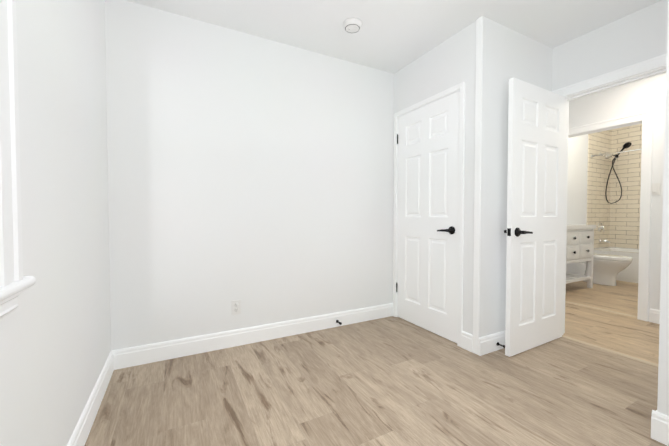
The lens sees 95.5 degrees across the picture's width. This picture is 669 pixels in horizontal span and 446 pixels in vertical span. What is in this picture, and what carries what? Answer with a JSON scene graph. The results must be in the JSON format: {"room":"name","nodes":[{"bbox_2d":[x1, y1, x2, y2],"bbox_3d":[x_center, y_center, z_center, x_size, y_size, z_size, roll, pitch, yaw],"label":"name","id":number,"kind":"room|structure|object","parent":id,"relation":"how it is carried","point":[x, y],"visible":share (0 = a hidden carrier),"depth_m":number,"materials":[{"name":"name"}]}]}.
{"room":"empty bedroom","nodes":[
{"label":"empty bedroom","id":0,"kind":"room"},
{"bbox_2d":[0,0,110,445],"bbox_3d":[-0.620,-0.210,0.212,0.120,2.500,4.290,-1,2,-28],"label":"wall","id":1,"kind":"structure","parent":0,"point":[55,337],"depth_m":1.16,"materials":[{"name":"paint"}]},
{"bbox_2d":[0,0,22,286],"bbox_3d":[-0.571,-0.504,0.270,0.029,1.335,1.180,-1,2,-28],"label":"window","id":2,"kind":"structure","parent":1,"relation":"in","point":[11,264],"depth_m":0.77,"materials":[{"name":"paint"}]},
{"bbox_2d":[0,276,35,317],"bbox_3d":[-0.575,0.203,0.285,0.055,0.080,1.290,-1,2,-28],"label":"window sill","id":3,"kind":"structure","parent":1,"relation":"attached to","point":[9,294],"depth_m":0.76,"materials":[{"name":"paint"}]},
{"bbox_2d":[67,351,118,445],"bbox_3d":[-0.765,0.963,0.662,0.016,0.131,3.170,-1,2,-28],"label":"baseboard","id":4,"kind":"structure","parent":1,"relation":"attached to","point":[80,434],"depth_m":1.54,"materials":[{"name":"paint"}]},
{"bbox_2d":[105,0,393,349],"bbox_3d":[-0.072,-0.275,2.858,3.320,2.500,0.120,-1,2,-28],"label":"wall","id":5,"kind":"structure","parent":0,"point":[253,174],"depth_m":2.41,"materials":[{"name":"paint"}]},
{"bbox_2d":[232,300,240,314],"bbox_3d":[-0.785,0.675,2.432,0.070,0.115,0.008,-1,2,-28],"label":"electrical outlet plate","id":6,"kind":"object","parent":5,"relation":"attached to","point":[236,307],"visible":1,"depth_m":2.43,"materials":[{"name":"white plastic"}]},
{"bbox_2d":[111,303,392,368],"bbox_3d":[-0.434,0.915,2.619,2.370,0.131,0.016,-1,2,-28],"label":"baseboard","id":7,"kind":"structure","parent":5,"relation":"attached to","point":[147,354],"depth_m":2.44,"materials":[{"name":"paint"}]},
{"bbox_2d":[85,280,666,445],"bbox_3d":[2.313,1.006,2.814,7.710,0.060,6.340,-1,2,-28],"label":"floor","id":8,"kind":"structure","parent":0,"point":[392,381],"depth_m":1.82,"materials":[{"name":"brown wood"}]},
{"bbox_2d":[566,224,595,287],"bbox_3d":[3.255,0.438,4.359,0.860,1.000,0.511,-1,2,-28],"label":"bathroom vanity","id":9,"kind":"object","parent":8,"relation":"on","point":[580,243],"visible":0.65,"depth_m":4.21,"materials":[{"name":"paint"}]},
{"bbox_2d":[578,253,632,285],"bbox_3d":[4.090,0.543,4.676,0.410,0.775,0.734,-1,2,-28],"label":"toilet","id":10,"kind":"object","parent":8,"relation":"on","point":[607,268],"visible":0.5,"depth_m":4.52,"materials":[{"name":"ceramic"}]},
{"bbox_2d":[562,301,657,366],"bbox_3d":[2.540,0.972,2.875,0.705,0.006,1.770,1,2,35],"label":"threshold","id":11,"kind":"object","parent":8,"relation":"on","point":[618,353],"visible":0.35,"depth_m":2.45,"materials":[{"name":"brown wood"}]},
{"bbox_2d":[594,247,638,282],"bbox_3d":[5.062,0.696,4.767,0.772,0.465,1.492,-1,2,-28],"label":"bathtub","id":12,"kind":"object","parent":8,"relation":"on","point":[630,272],"visible":0.38,"depth_m":4.81,"materials":[{"name":"ceramic"}]},
{"bbox_2d":[127,0,660,73],"bbox_3d":[1.009,-1.536,2.063,4.760,0.060,6.340,-1,2,-28],"label":"ceiling","id":13,"kind":"structure","parent":0,"point":[392,36],"depth_m":2.26,"materials":[{"name":"paint"}]},
{"bbox_2d":[343,18,361,32],"bbox_3d":[0.136,-1.490,2.304,0.144,0.044,0.144,-1,2,-28],"label":"smoke detector","id":14,"kind":"object","parent":13,"relation":"attached to","point":[352,25],"visible":1,"depth_m":2.27,"materials":[{"name":"white plastic"}]},
{"bbox_2d":[490,21,552,333],"bbox_3d":[1.518,-0.268,2.544,0.800,2.500,0.120,-1,2,-28],"label":"wall","id":15,"kind":"structure","parent":0,"point":[519,56],"depth_m":2.36,"materials":[{"name":"paint"}]},
{"bbox_2d":[478,330,504,355],"bbox_3d":[1.491,0.919,2.482,0.932,0.131,0.016,-1,2,-28],"label":"baseboard","id":16,"kind":"structure","parent":15,"relation":"attached to","point":[487,344],"depth_m":2.32,"materials":[{"name":"paint"}]},
{"bbox_2d":[393,0,668,415],"bbox_3d":[1.390,-0.249,1.770,0.150,2.500,3.170,-1,2,-28],"label":"wall","id":17,"kind":"structure","parent":0,"point":[450,62],"depth_m":2.31,"materials":[{"name":"paint"}]},
{"bbox_2d":[396,91,459,342],"bbox_3d":[0.837,-0.045,2.773,0.151,2.028,0.773,-1,2,-28],"label":"closet door","id":18,"kind":"structure","parent":17,"relation":"in","point":[428,202],"depth_m":2.71,"materials":[{"name":"paint"}]},
{"bbox_2d":[393,16,482,354],"bbox_3d":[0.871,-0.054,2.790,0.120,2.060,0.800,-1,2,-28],"label":"door frame","id":19,"kind":"structure","parent":17,"relation":"attached to","point":[397,176],"depth_m":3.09,"materials":[{"name":"paint"}]},
{"bbox_2d":[651,410,668,445],"bbox_3d":[1.767,0.957,0.908,0.017,0.131,1.181,-1,2,-28],"label":"baseboard","id":20,"kind":"structure","parent":17,"relation":"attached to","point":[659,421],"depth_m":1.40,"materials":[{"name":"paint"}]},
{"bbox_2d":[566,134,603,274],"bbox_3d":[3.830,-0.553,5.002,2.950,2.950,0.120,-1,2,-28],"label":"wall","id":21,"kind":"structure","parent":0,"point":[577,180],"depth_m":5.04,"materials":[{"name":"paint"}]},
{"bbox_2d":[586,130,611,247],"bbox_3d":[4.683,-0.796,5.371,0.828,2.478,0.012,-1,2,-28],"label":"wall tile","id":22,"kind":"structure","parent":21,"relation":"attached to","point":[598,204],"depth_m":5.36,"materials":[{"name":"beige tile"}]},
{"bbox_2d":[598,222,603,231],"bbox_3d":[4.739,0.073,5.384,0.170,0.171,0.056,-1,2,-28],"label":"tub valve","id":23,"kind":"object","parent":22,"relation":"attached to","point":[600,226],"depth_m":5.38,"materials":[{"name":"silver metal"}]},
{"bbox_2d":[599,142,630,203],"bbox_3d":[4.803,-0.863,5.246,0.586,1.046,0.322,-1,2,-28],"label":"shower head","id":24,"kind":"object","parent":22,"relation":"attached to","point":[627,145],"depth_m":5.36,"materials":[{"name":"black metal"}]},
{"bbox_2d":[591,148,641,157],"bbox_3d":[4.752,-1.127,4.558,0.060,0.060,1.476,-1,2,-28],"label":"rail","id":25,"kind":"object","parent":22,"relation":"attached to","point":[592,156],"visible":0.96,"depth_m":4.92,"materials":[{"name":"silver metal"}]},
{"bbox_2d":[552,0,667,90],"bbox_3d":[2.000,-0.269,2.617,0.120,2.500,6.100,-1,2,-28],"label":"wall","id":26,"kind":"structure","parent":0,"point":[634,38],"depth_m":2.28,"materials":[{"name":"paint"}]},
{"bbox_2d":[504,77,566,356],"bbox_3d":[1.613,-0.036,2.399,0.780,2.028,0.152,-1,2,-28],"label":"entry door","id":27,"kind":"structure","parent":26,"relation":"in","point":[534,231],"depth_m":2.36,"materials":[{"name":"paint"}]},
{"bbox_2d":[551,54,666,334],"bbox_3d":[2.173,-0.073,2.287,0.162,2.123,0.954,-1,2,-28],"label":"door frame","id":28,"kind":"structure","parent":26,"relation":"attached to","point":[645,75],"depth_m":2.36,"materials":[{"name":"paint"}]},
{"bbox_2d":[569,73,665,320],"bbox_3d":[3.061,-0.283,3.177,0.120,2.500,6.100,-1,2,-28],"label":"wall","id":29,"kind":"structure","parent":0,"point":[643,95],"depth_m":2.98,"materials":[{"name":"paint"}]},
{"bbox_2d":[568,110,653,320],"bbox_3d":[2.929,-0.071,3.407,0.144,2.065,0.920,-1,2,-28],"label":"door frame","id":30,"kind":"structure","parent":29,"relation":"attached to","point":[646,118],"depth_m":3.01,"materials":[{"name":"paint"}]},
{"bbox_2d":[649,308,659,323],"bbox_3d":[3.762,0.937,1.733,0.016,0.131,2.840,-1,2,-28],"label":"baseboard","id":31,"kind":"structure","parent":29,"relation":"attached to","point":[654,315],"depth_m":2.94,"materials":[{"name":"paint"}]},
{"bbox_2d":[651,183,660,194],"bbox_3d":[3.110,-0.328,2.944,0.009,0.115,0.070,-1,2,-28],"label":"switch plate","id":32,"kind":"object","parent":29,"relation":"attached to","point":[655,188],"visible":0.92,"depth_m":2.94,"materials":[{"name":"white plastic"}]},
{"bbox_3d":[5.488,-0.550,4.893,0.120,2.950,1.620,-1,2,-28],"label":"wall","id":33,"kind":"structure","parent":0,"visible":0},
{"bbox_2d":[609,124,641,248],"bbox_3d":[5.401,-0.785,4.910,0.012,2.478,1.499,-1,2,-28],"label":"wall tile","id":34,"kind":"structure","parent":33,"relation":"attached to","point":[624,229],"depth_m":5.37,"materials":[{"name":"beige tile"}]}
]}

